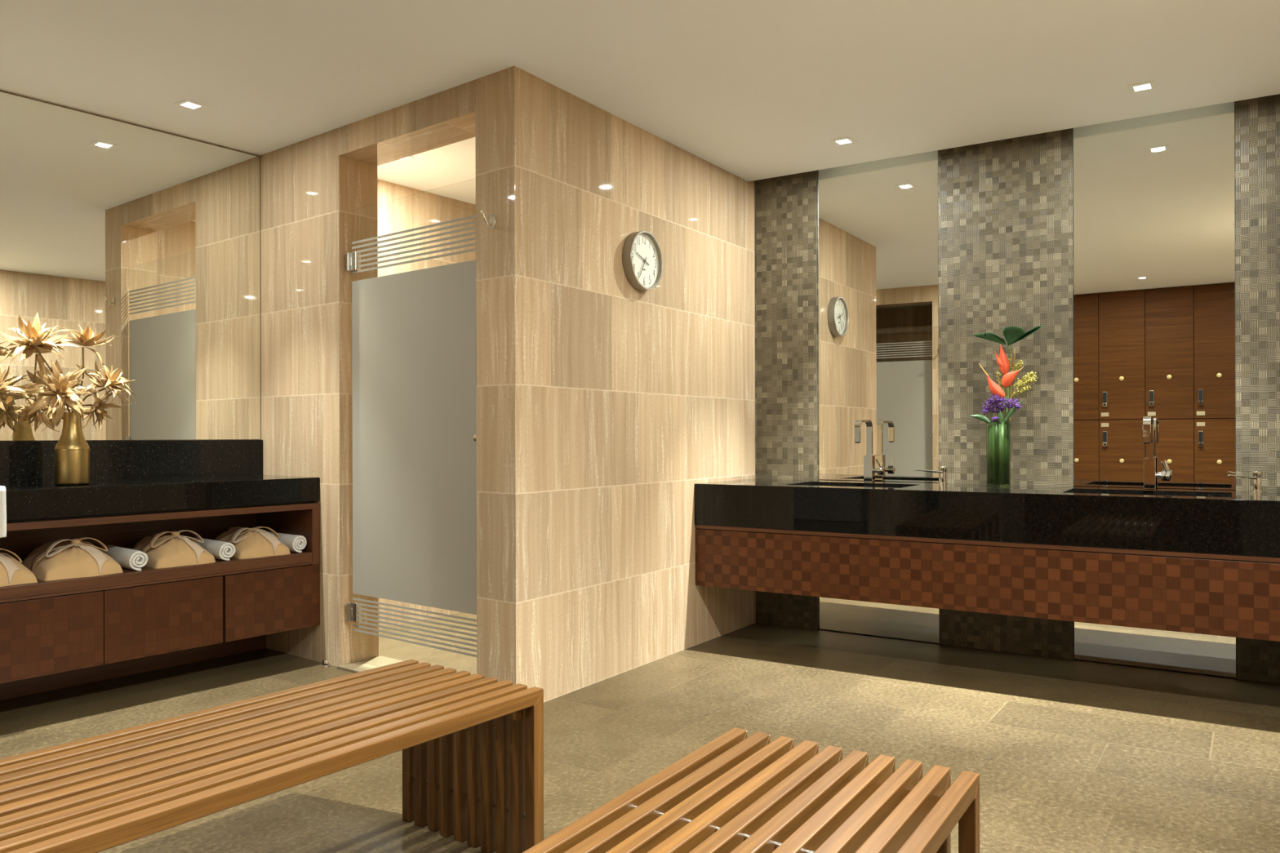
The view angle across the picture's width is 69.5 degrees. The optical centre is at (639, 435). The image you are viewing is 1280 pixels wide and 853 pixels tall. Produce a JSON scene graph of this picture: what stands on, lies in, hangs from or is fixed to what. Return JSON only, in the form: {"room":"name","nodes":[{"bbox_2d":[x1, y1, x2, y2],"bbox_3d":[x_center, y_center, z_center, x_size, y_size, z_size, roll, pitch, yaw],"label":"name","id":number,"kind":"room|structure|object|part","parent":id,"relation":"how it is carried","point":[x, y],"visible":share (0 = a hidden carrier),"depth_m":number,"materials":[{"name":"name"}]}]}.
{"room":"changing room","nodes":[
{"label":"changing room","id":0,"kind":"room"},
{"bbox_2d":[0,89,260,441],"bbox_3d":[-2.090,-0.182,4.846,0.086,2.600,4.550,0,0,38],"label":"wall","id":1,"kind":"structure","parent":0,"point":[0,90],"depth_m":4.34,"materials":[{"name":"stone"}]},
{"bbox_2d":[0,91,261,440],"bbox_3d":[-2.713,-0.725,3.967,0.006,1.495,2.299,0,0,38],"label":"wall mirror","id":2,"kind":"object","parent":1,"relation":"attached to","point":[149,237],"visible":1,"depth_m":4.36,"materials":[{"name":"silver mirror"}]},
{"bbox_2d":[0,440,262,484],"bbox_3d":[-2.624,0.126,4.057,0.021,0.204,2.048,0,0,38],"label":"backsplash","id":3,"kind":"structure","parent":1,"relation":"attached to","point":[25,462],"depth_m":4.38,"materials":[{"name":"black stone"}]},
{"bbox_2d":[0,501,319,700],"bbox_3d":[-2.416,0.720,3.895,0.538,0.797,2.047,0,0,38],"label":"base cabinet","id":4,"kind":"object","parent":1,"relation":"attached to","point":[65,633],"visible":0.89,"depth_m":4.02,"materials":[{"name":"brown wood"}]},
{"bbox_2d":[0,548,38,586],"bbox_3d":[-2.568,0.506,3.597,0.382,0.134,0.305,0,0,41],"label":"robe","id":5,"kind":"object","parent":4,"relation":"on","point":[12,572],"visible":1,"depth_m":3.55,"materials":[{"name":"beige fabric"}]},
{"bbox_3d":[-2.464,0.507,3.547,0.137,0.120,0.052,0,0,11],"label":"sash","id":6,"kind":"part","parent":5,"relation":"part of","materials":[{"name":"beige fabric"}]},
{"bbox_3d":[-2.349,0.784,3.565,0.022,0.300,0.502,0,0,38],"label":"drawer","id":7,"kind":"part","parent":4,"relation":"part of","materials":[{"name":"brown wood"}]},
{"bbox_2d":[21,537,123,581],"bbox_3d":[-2.374,0.498,3.845,0.388,0.148,0.318,0,0,41],"label":"bag","id":8,"kind":"object","parent":4,"relation":"on","point":[60,559],"visible":0.99,"depth_m":3.74,"materials":[{"name":"beige fabric"}]},
{"bbox_3d":[-2.269,0.504,3.795,0.149,0.125,0.051,0,0,12],"label":"sash","id":9,"kind":"part","parent":8,"relation":"part of","materials":[{"name":"beige fabric"}]},
{"bbox_2d":[99,545,147,570],"bbox_3d":[-2.249,0.530,4.006,0.354,0.087,0.080,0,0,41],"label":"roll","id":10,"kind":"object","parent":4,"relation":"on","point":[128,558],"visible":0.94,"depth_m":3.91,"materials":[{"name":"white fabric"}]},
{"bbox_3d":[-2.611,0.485,4.047,0.012,0.268,1.966,0,0,38],"label":"panel","id":11,"kind":"part","parent":4,"relation":"part of","materials":[{"name":"brown wood"}]},
{"bbox_2d":[0,551,311,600],"bbox_3d":[-2.407,0.597,3.887,0.506,0.049,1.966,0,0,38],"label":"shelf","id":12,"kind":"object","parent":4,"relation":"attached to","point":[148,577],"depth_m":3.91,"materials":[{"name":"brown wood"}]},
{"bbox_2d":[0,475,319,520],"bbox_3d":[-2.412,0.265,3.892,0.518,0.114,2.049,0,0,38],"label":"countertop","id":13,"kind":"structure","parent":4,"relation":"on","point":[28,500],"depth_m":3.95,"materials":[{"name":"black stone"}]},
{"bbox_2d":[0,485,6,537],"bbox_3d":[-2.546,0.288,3.445,0.220,0.194,0.241,0,0,38],"label":"hand towel","id":14,"kind":"object","parent":13,"relation":"hanging from","point":[2,489],"visible":1,"depth_m":3.46,"materials":[{"name":"white fabric"}]},
{"bbox_2d":[53,412,90,485],"bbox_3d":[-2.404,0.055,3.903,0.131,0.305,0.131,0,0,38],"label":"vase","id":15,"kind":"object","parent":13,"relation":"on","point":[72,451],"visible":0.96,"depth_m":3.86,"materials":[{"name":"gold metal"}]},
{"bbox_2d":[0,364,66,413],"bbox_3d":[-2.502,-0.117,3.714,0.382,0.340,0.190,0,0,-36],"label":"flower","id":16,"kind":"object","parent":15,"relation":"in","point":[3,383],"visible":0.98,"depth_m":3.69,"materials":[{"name":"gold plant"}]},
{"bbox_3d":[-2.490,-0.062,3.792,0.009,0.230,0.280,0,0,39],"label":"stem","id":17,"kind":"part","parent":16,"relation":"part of","materials":[{"name":"brown metal"}]},
{"bbox_2d":[13,387,59,431],"bbox_3d":[-2.538,-0.074,3.878,0.201,0.254,0.212,0,0,38],"label":"flower","id":18,"kind":"object","parent":15,"relation":"in","point":[37,415],"visible":0.75,"depth_m":3.86,"materials":[{"name":"gold plant"}]},
{"bbox_2d":[0,312,78,412],"bbox_3d":[-2.460,-0.229,3.772,0.245,0.563,0.268,0,0,38],"label":"flower","id":19,"kind":"object","parent":15,"relation":"in","point":[34,335],"visible":0.99,"depth_m":3.75,"materials":[{"name":"gold plant"}]},
{"bbox_3d":[-2.443,-0.158,3.837,0.010,0.421,0.147,0,0,32],"label":"stem","id":20,"kind":"part","parent":19,"relation":"part of","materials":[{"name":"brown"}]},
{"bbox_2d":[19,359,98,428],"bbox_3d":[-2.385,-0.131,3.811,0.184,0.368,0.285,0,0,44],"label":"flower","id":21,"kind":"object","parent":15,"relation":"in","point":[57,389],"visible":1,"depth_m":3.78,"materials":[{"name":"gold plant"}]},
{"bbox_2d":[53,325,115,402],"bbox_3d":[-2.389,-0.214,3.956,0.237,0.533,0.230,0,0,-25],"label":"flower","id":22,"kind":"object","parent":15,"relation":"in","point":[86,338],"visible":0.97,"depth_m":3.94,"materials":[{"name":"gold plant"}]},
{"bbox_3d":[-2.387,-0.164,3.931,0.017,0.432,0.057,0,0,3],"label":"stem","id":23,"kind":"part","parent":22,"relation":"part of","materials":[{"name":"brown"}]},
{"bbox_2d":[71,387,123,431],"bbox_3d":[-2.386,-0.083,4.006,0.244,0.270,0.206,0,0,38],"label":"flower","id":24,"kind":"object","parent":15,"relation":"in","point":[98,408],"visible":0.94,"depth_m":3.99,"materials":[{"name":"gold plant"}]},
{"bbox_2d":[75,360,137,409],"bbox_3d":[-2.300,-0.139,3.971,0.228,0.383,0.258,0,0,38],"label":"flower","id":25,"kind":"object","parent":15,"relation":"in","point":[110,380],"visible":1,"depth_m":3.97,"materials":[{"name":"gold plant"}]},
{"bbox_3d":[-2.361,-0.078,3.939,0.137,0.260,0.009,0,0,-37],"label":"stem","id":26,"kind":"part","parent":25,"relation":"part of","materials":[{"name":"brown metal"}]},
{"bbox_3d":[-2.039,0.784,3.961,0.022,0.300,0.497,0,0,38],"label":"drawer","id":27,"kind":"part","parent":4,"relation":"part of","materials":[{"name":"brown wood"}]},
{"bbox_3d":[-2.410,0.348,3.890,0.522,0.028,2.047,0,0,38],"label":"rail","id":28,"kind":"part","parent":4,"relation":"part of","materials":[{"name":"brown wood"}]},
{"bbox_2d":[132,529,215,568],"bbox_3d":[-2.123,0.499,4.170,0.387,0.145,0.291,0,0,41],"label":"robe","id":29,"kind":"object","parent":4,"relation":"on","point":[163,550],"visible":0.96,"depth_m":4.07,"materials":[{"name":"beige fabric"}]},
{"bbox_3d":[-2.019,0.505,4.118,0.151,0.121,0.048,0,0,16],"label":"sash","id":30,"kind":"part","parent":29,"relation":"part of","materials":[{"name":"beige fabric"}]},
{"bbox_2d":[193,537,235,560],"bbox_3d":[-2.011,0.529,4.311,0.354,0.086,0.080,0,0,41],"label":"roll","id":31,"kind":"object","parent":4,"relation":"on","point":[220,550],"visible":0.76,"depth_m":4.21,"materials":[{"name":"white fabric"}]},
{"bbox_2d":[213,526,290,559],"bbox_3d":[-1.894,0.506,4.463,0.384,0.131,0.277,0,0,41],"label":"robe","id":32,"kind":"object","parent":4,"relation":"on","point":[255,542],"visible":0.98,"depth_m":4.37,"materials":[{"name":"beige fabric"}]},
{"bbox_3d":[-1.792,0.506,4.410,0.146,0.118,0.048,0,0,17],"label":"sash","id":33,"kind":"part","parent":32,"relation":"part of","materials":[{"name":"beige fabric"}]},
{"bbox_3d":[-1.732,0.783,4.355,0.022,0.300,0.478,0,0,38],"label":"drawer","id":34,"kind":"part","parent":4,"relation":"part of","materials":[{"name":"brown wood"}]},
{"bbox_2d":[267,531,306,552],"bbox_3d":[-1.793,0.529,4.590,0.354,0.086,0.080,0,0,38],"label":"roll","id":35,"kind":"object","parent":4,"relation":"on","point":[295,543],"visible":0.46,"depth_m":4.49,"materials":[{"name":"white fabric"}]},
{"bbox_3d":[-1.794,0.491,4.682,0.520,0.284,0.041,0,0,38],"label":"panel","id":36,"kind":"part","parent":4,"relation":"part of","materials":[{"name":"brown wood"}]},
{"bbox_2d":[259,66,515,684],"bbox_3d":[-1.229,-0.184,4.410,2.020,2.600,0.222,0,0,38],"label":"wall","id":37,"kind":"structure","parent":0,"point":[318,193],"depth_m":4.46,"materials":[{"name":"stone"}]},
{"bbox_2d":[346,214,476,657],"bbox_3d":[-1.028,-0.004,4.173,0.941,2.178,0.059,0,0,38],"label":"shower door","id":38,"kind":"structure","parent":37,"relation":"attached to","point":[414,332],"depth_m":4.16,"materials":[{"name":"frosted glass"},{"name":"clear glass"},{"name":"metal"}]},
{"bbox_2d":[480,209,496,229],"bbox_3d":[-0.623,-0.880,3.754,0.036,0.068,0.066,0,0,38],"label":"coat hook","id":39,"kind":"object","parent":37,"relation":"attached to","point":[491,223],"visible":1,"depth_m":3.77,"materials":[{"name":"silver metal"}]},
{"bbox_3d":[-0.624,-0.884,3.752,0.016,0.060,0.062,0,0,38],"label":"hook arm","id":40,"kind":"part","parent":39,"relation":"part of","materials":[{"name":"silver metal"}]},
{"bbox_3d":[-0.605,-0.878,3.777,0.036,0.064,0.007,0,0,38],"label":"plate","id":41,"kind":"part","parent":39,"relation":"part of","materials":[{"name":"silver metal"}]},
{"bbox_2d":[377,178,475,628],"bbox_3d":[-0.630,-0.186,5.275,1.580,2.600,1.878,0,0,38],"label":"wall","id":42,"kind":"structure","parent":0,"point":[400,207],"depth_m":5.54,"materials":[{"name":"stone"}]},
{"bbox_2d":[514,65,755,702],"bbox_3d":[0.089,-0.288,4.673,0.100,2.800,2.270,0,0,34],"label":"wall","id":43,"kind":"structure","parent":0,"point":[628,399],"depth_m":4.29,"materials":[{"name":"stone"}]},
{"bbox_2d":[622,231,662,290],"bbox_3d":[0.014,-0.838,4.425,0.052,0.280,0.280,0,0,34],"label":"wall clock","id":44,"kind":"object","parent":43,"relation":"attached to","point":[642,259],"visible":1,"depth_m":4.41,"materials":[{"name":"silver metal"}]},
{"bbox_2d":[695,524,1279,641],"bbox_3d":[1.675,0.628,4.275,2.983,0.320,0.464,0,0,32],"label":"vanity cabinet","id":45,"kind":"object","parent":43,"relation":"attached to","point":[1234,596],"visible":0.98,"depth_m":4.04,"materials":[{"name":"brown wood"}]},
{"bbox_2d":[694,478,1279,557],"bbox_3d":[1.742,0.359,4.383,2.984,0.216,0.725,0,0,32],"label":"countertop","id":46,"kind":"structure","parent":45,"relation":"on","point":[1245,523],"depth_m":4.08,"materials":[{"name":"black stone"}]},
{"bbox_2d":[804,484,906,488],"bbox_3d":[1.098,0.337,4.755,0.599,0.146,0.359,0,0,32],"label":"basin","id":47,"kind":"object","parent":46,"relation":"in","point":[833,485],"visible":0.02,"depth_m":4.92,"materials":[{"name":"black stone"}]},
{"bbox_2d":[853,419,884,482],"bbox_3d":[1.227,0.084,4.931,0.104,0.336,0.220,0,0,32],"label":"faucet","id":48,"kind":"object","parent":46,"relation":"on","point":[869,470],"visible":1,"depth_m":5.00,"materials":[{"name":"silver metal"}]},
{"bbox_3d":[1.199,0.014,4.941,0.032,0.196,0.207,0,0,32],"label":"spout","id":49,"kind":"part","parent":48,"relation":"part of","materials":[{"name":"silver metal"}]},
{"bbox_3d":[1.293,0.190,4.992,0.058,0.045,0.045,0,0,32],"label":"lever knob","id":50,"kind":"part","parent":48,"relation":"part of","materials":[{"name":"silver metal"}]},
{"bbox_2d":[914,466,948,484],"bbox_3d":[1.511,0.206,4.784,0.204,0.091,0.044,0,0,-20],"label":"soap dispenser","id":51,"kind":"object","parent":46,"relation":"on","point":[943,472],"visible":1,"depth_m":4.80,"materials":[{"name":"silver metal"}]},
{"bbox_3d":[1.496,0.185,4.777,0.171,0.026,0.012,0,0,-19],"label":"spout","id":52,"kind":"part","parent":51,"relation":"part of","materials":[{"name":"silver metal"}]},
{"bbox_3d":[1.586,0.221,4.812,0.044,0.062,0.044,0,0,32],"label":"post","id":53,"kind":"part","parent":51,"relation":"part of","materials":[{"name":"silver metal"}]},
{"bbox_2d":[969,400,1023,486],"bbox_3d":[1.781,0.037,4.578,0.254,0.427,0.121,0,0,32],"label":"glass vase","id":54,"kind":"object","parent":46,"relation":"on","point":[997,433],"depth_m":4.54,"materials":[{"name":"green glass"}]},
{"bbox_3d":[1.691,-0.081,4.577,0.102,0.048,0.006,0,0,26],"label":"leaf blade","id":55,"kind":"part","parent":54,"relation":"part of","materials":[{"name":"green plant"}]},
{"bbox_3d":[1.781,0.086,4.582,0.114,0.330,0.114,0,0,32],"label":"glass","id":56,"kind":"part","parent":54,"relation":"part of","materials":[{"name":"green glass"}]},
{"bbox_3d":[1.771,-0.089,4.526,0.018,0.062,0.015,0,0,-5],"label":"leaf blade","id":57,"kind":"part","parent":54,"relation":"part of","materials":[{"name":"green plant"}]},
{"bbox_2d":[978,344,1023,421],"bbox_3d":[1.788,-0.259,4.550,0.212,0.378,0.060,0,0,32],"label":"heliconia","id":58,"kind":"object","parent":54,"relation":"in","point":[1002,361],"visible":1,"depth_m":4.53,"materials":[{"name":"orange plant"}]},
{"bbox_3d":[1.801,-0.187,4.551,0.036,0.235,0.035,0,0,5],"label":"stem","id":59,"kind":"part","parent":58,"relation":"part of","materials":[{"name":"green plant"}]},
{"bbox_2d":[981,394,1022,422],"bbox_3d":[1.783,-0.137,4.541,0.192,0.139,0.070,0,0,32],"label":"purple statice","id":60,"kind":"object","parent":54,"relation":"in","point":[996,402],"visible":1,"depth_m":4.54,"materials":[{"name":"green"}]},
{"bbox_2d":[973,324,1043,399],"bbox_3d":[1.806,-0.300,4.516,0.329,0.460,0.090,0,0,32],"label":"leaf","id":61,"kind":"object","parent":54,"relation":"in","point":[1012,335],"visible":1,"depth_m":4.51,"materials":[{"name":"green plant"}]},
{"bbox_3d":[1.799,-0.486,4.507,0.329,0.087,0.067,0,0,32],"label":"blade","id":62,"kind":"part","parent":61,"relation":"part of","materials":[{"name":"green plant"}]},
{"bbox_3d":[1.817,-0.257,4.552,0.019,0.374,0.034,0,0,-11],"label":"stem","id":63,"kind":"part","parent":61,"relation":"part of","materials":[{"name":"green plant"}]},
{"bbox_2d":[1008,347,1015,421],"bbox_3d":[1.838,-0.251,4.550,0.011,0.360,0.037,0,0,-34],"label":"stalk","id":64,"kind":"object","parent":54,"relation":"in","point":[1014,354],"visible":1,"depth_m":4.54,"materials":[{"name":"brown"}]},
{"bbox_3d":[1.825,-0.117,4.503,0.100,0.120,0.007,0,0,39],"label":"leaf blade","id":65,"kind":"part","parent":54,"relation":"part of","materials":[{"name":"plant"}]},
{"bbox_2d":[995,357,1037,419],"bbox_3d":[1.854,-0.228,4.551,0.194,0.314,0.104,0,0,32],"label":"goldenrod","id":66,"kind":"object","parent":54,"relation":"in","point":[1028,380],"visible":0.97,"depth_m":4.54,"materials":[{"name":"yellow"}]},
{"bbox_2d":[1068,490,1231,497],"bbox_3d":[2.221,0.334,4.043,0.629,0.146,0.359,0,0,32],"label":"basin","id":67,"kind":"object","parent":46,"relation":"in","point":[1073,491],"visible":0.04,"depth_m":4.17,"materials":[{"name":"black stone"}]},
{"bbox_2d":[1142,416,1169,489],"bbox_3d":[2.358,0.082,4.214,0.104,0.336,0.220,0,0,32],"label":"faucet","id":68,"kind":"object","parent":46,"relation":"on","point":[1150,475],"visible":1,"depth_m":4.28,"materials":[{"name":"silver metal"}]},
{"bbox_3d":[2.330,0.011,4.224,0.032,0.196,0.207,0,0,32],"label":"spout","id":69,"kind":"part","parent":68,"relation":"part of","materials":[{"name":"silver metal"}]},
{"bbox_3d":[2.424,0.188,4.275,0.058,0.045,0.045,0,0,32],"label":"lever knob","id":70,"kind":"part","parent":68,"relation":"part of","materials":[{"name":"silver metal"}]},
{"bbox_3d":[2.413,0.144,4.245,0.047,0.052,0.009,0,0,-37],"label":"lever","id":71,"kind":"part","parent":68,"relation":"part of","materials":[{"name":"silver metal"}]},
{"bbox_2d":[1226,471,1263,492],"bbox_3d":[2.659,0.203,4.056,0.204,0.091,0.044,0,0,-20],"label":"soap dispenser","id":72,"kind":"object","parent":46,"relation":"on","point":[1256,477],"visible":1,"depth_m":4.07,"materials":[{"name":"silver metal"}]},
{"bbox_3d":[2.644,0.182,4.048,0.171,0.026,0.012,0,0,-19],"label":"spout","id":73,"kind":"part","parent":72,"relation":"part of","materials":[{"name":"silver metal"}]},
{"bbox_3d":[2.735,0.218,4.084,0.044,0.062,0.044,0,0,32],"label":"post","id":74,"kind":"part","parent":72,"relation":"part of","materials":[{"name":"silver metal"}]},
{"bbox_3d":[1.557,0.478,4.088,2.981,0.018,0.022,0,0,32],"label":"rail","id":75,"kind":"part","parent":45,"relation":"part of","materials":[{"name":"brown wood"}]},
{"bbox_2d":[0,0,1279,204],"bbox_3d":[-0.956,-1.610,3.071,6.350,0.250,6.950,0,0,34],"label":"ceiling","id":76,"kind":"structure","parent":0,"point":[754,90],"depth_m":3.69,"materials":[{"name":"white paint"}]},
{"bbox_2d":[173,98,207,111],"bbox_3d":[-2.012,-1.507,4.128,0.100,0.057,0.100,0,0,34],"label":"recessed light","id":77,"kind":"object","parent":76,"relation":"in","point":[187,104],"visible":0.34,"depth_m":4.14,"materials":[{"name":"white ceramic"}]},
{"bbox_2d":[398,155,413,160],"bbox_3d":[-1.272,-1.509,4.890,0.100,0.057,0.100,0,0,34],"label":"recessed light","id":78,"kind":"object","parent":76,"relation":"in","point":[410,157],"visible":0.06,"depth_m":4.91,"materials":[{"name":"white ceramic"}]},
{"bbox_2d":[830,136,857,146],"bbox_3d":[1.030,-1.514,4.660,0.100,0.057,0.100,0,0,34],"label":"recessed light","id":79,"kind":"object","parent":76,"relation":"in","point":[846,140],"visible":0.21,"depth_m":4.67,"materials":[{"name":"white ceramic"}]},
{"bbox_2d":[1128,80,1156,93],"bbox_3d":[2.149,-1.517,3.942,0.100,0.057,0.100,0,0,34],"label":"recessed light","id":80,"kind":"object","parent":76,"relation":"in","point":[1151,85],"visible":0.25,"depth_m":3.96,"materials":[{"name":"white ceramic"}]},
{"bbox_2d":[0,612,1279,852],"bbox_3d":[-0.977,1.175,3.030,6.350,0.120,6.850,0,0,34],"label":"floor","id":81,"kind":"structure","parent":0,"point":[1068,756],"depth_m":3.48,"materials":[{"name":"tile"}]},
{"bbox_2d":[0,659,543,852],"bbox_3d":[-0.946,0.885,1.897,0.527,0.460,1.621,0,0,37],"label":"slatted bench","id":82,"kind":"object","parent":81,"relation":"on","point":[472,746],"visible":1,"depth_m":2.06,"materials":[{"name":"brown wood"}]},
{"bbox_3d":[-0.468,0.989,2.527,0.516,0.009,0.009,0,0,37],"label":"spacer rod","id":83,"kind":"part","parent":82,"relation":"part of","materials":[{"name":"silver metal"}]},
{"bbox_2d":[322,659,328,667],"bbox_3d":[-1.518,1.100,4.451,0.030,0.032,0.030,0,0,34],"label":"door stop","id":84,"kind":"object","parent":81,"relation":"on","point":[325,662],"visible":1,"depth_m":4.44,"materials":[{"name":"silver metal"}]},
{"bbox_2d":[337,655,402,672],"bbox_3d":[-0.997,1.109,4.227,0.966,0.012,0.255,0,0,38],"label":"threshold","id":85,"kind":"object","parent":81,"relation":"on","point":[379,661],"visible":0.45,"depth_m":4.45,"materials":[{"name":"stone"}]},
{"bbox_2d":[522,728,979,852],"bbox_3d":[-0.003,0.883,1.241,0.527,0.460,1.623,0,0,33],"label":"slatted bench","id":86,"kind":"object","parent":81,"relation":"on","point":[735,793],"visible":1,"depth_m":1.64,"materials":[{"name":"brown wood"}]},
{"bbox_3d":[0.186,0.671,1.534,0.516,0.009,0.009,0,0,33],"label":"spacer rod","id":87,"kind":"part","parent":86,"relation":"part of","materials":[{"name":"silver metal"}]},
{"bbox_2d":[1234,101,1235,449],"bbox_3d":[2.072,-0.293,4.734,3.360,2.800,0.100,0,0,32],"label":"wall","id":88,"kind":"structure","parent":0,"point":[1234,101],"depth_m":4.25,"materials":[{"name":"black"}]},
{"bbox_2d":[755,170,819,630],"bbox_3d":[0.866,-0.290,5.395,0.385,2.800,0.075,0,0,32],"label":"mosaic panel","id":89,"kind":"object","parent":88,"relation":"attached to","point":[786,206],"visible":0.57,"depth_m":5.36,"materials":[{"name":"beige tile"}]},
{"bbox_2d":[817,150,939,643],"bbox_3d":[1.305,-0.288,5.089,0.682,2.786,0.006,0,0,33],"label":"wall mirror","id":90,"kind":"object","parent":88,"relation":"attached to","point":[878,237],"visible":0.64,"depth_m":5.07,"materials":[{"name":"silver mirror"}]},
{"bbox_2d":[937,128,1074,660],"bbox_3d":[1.881,-0.292,4.752,0.650,2.800,0.075,0,0,32],"label":"mosaic panel","id":91,"kind":"object","parent":88,"relation":"attached to","point":[1006,206],"visible":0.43,"depth_m":4.70,"materials":[{"name":"beige tile"}]},
{"bbox_2d":[1072,101,1235,678],"bbox_3d":[2.425,-0.290,4.373,0.671,2.786,0.007,0,0,33],"label":"wall mirror","id":92,"kind":"object","parent":88,"relation":"attached to","point":[1154,195],"visible":0.64,"depth_m":4.35,"materials":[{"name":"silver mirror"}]},
{"bbox_2d":[1235,93,1279,684],"bbox_3d":[2.966,-0.295,4.064,0.572,2.800,0.075,0,0,32],"label":"mosaic panel","id":93,"kind":"object","parent":88,"relation":"attached to","point":[1257,120],"visible":0.6,"depth_m":4.14,"materials":[{"name":"beige tile"}]}
]}

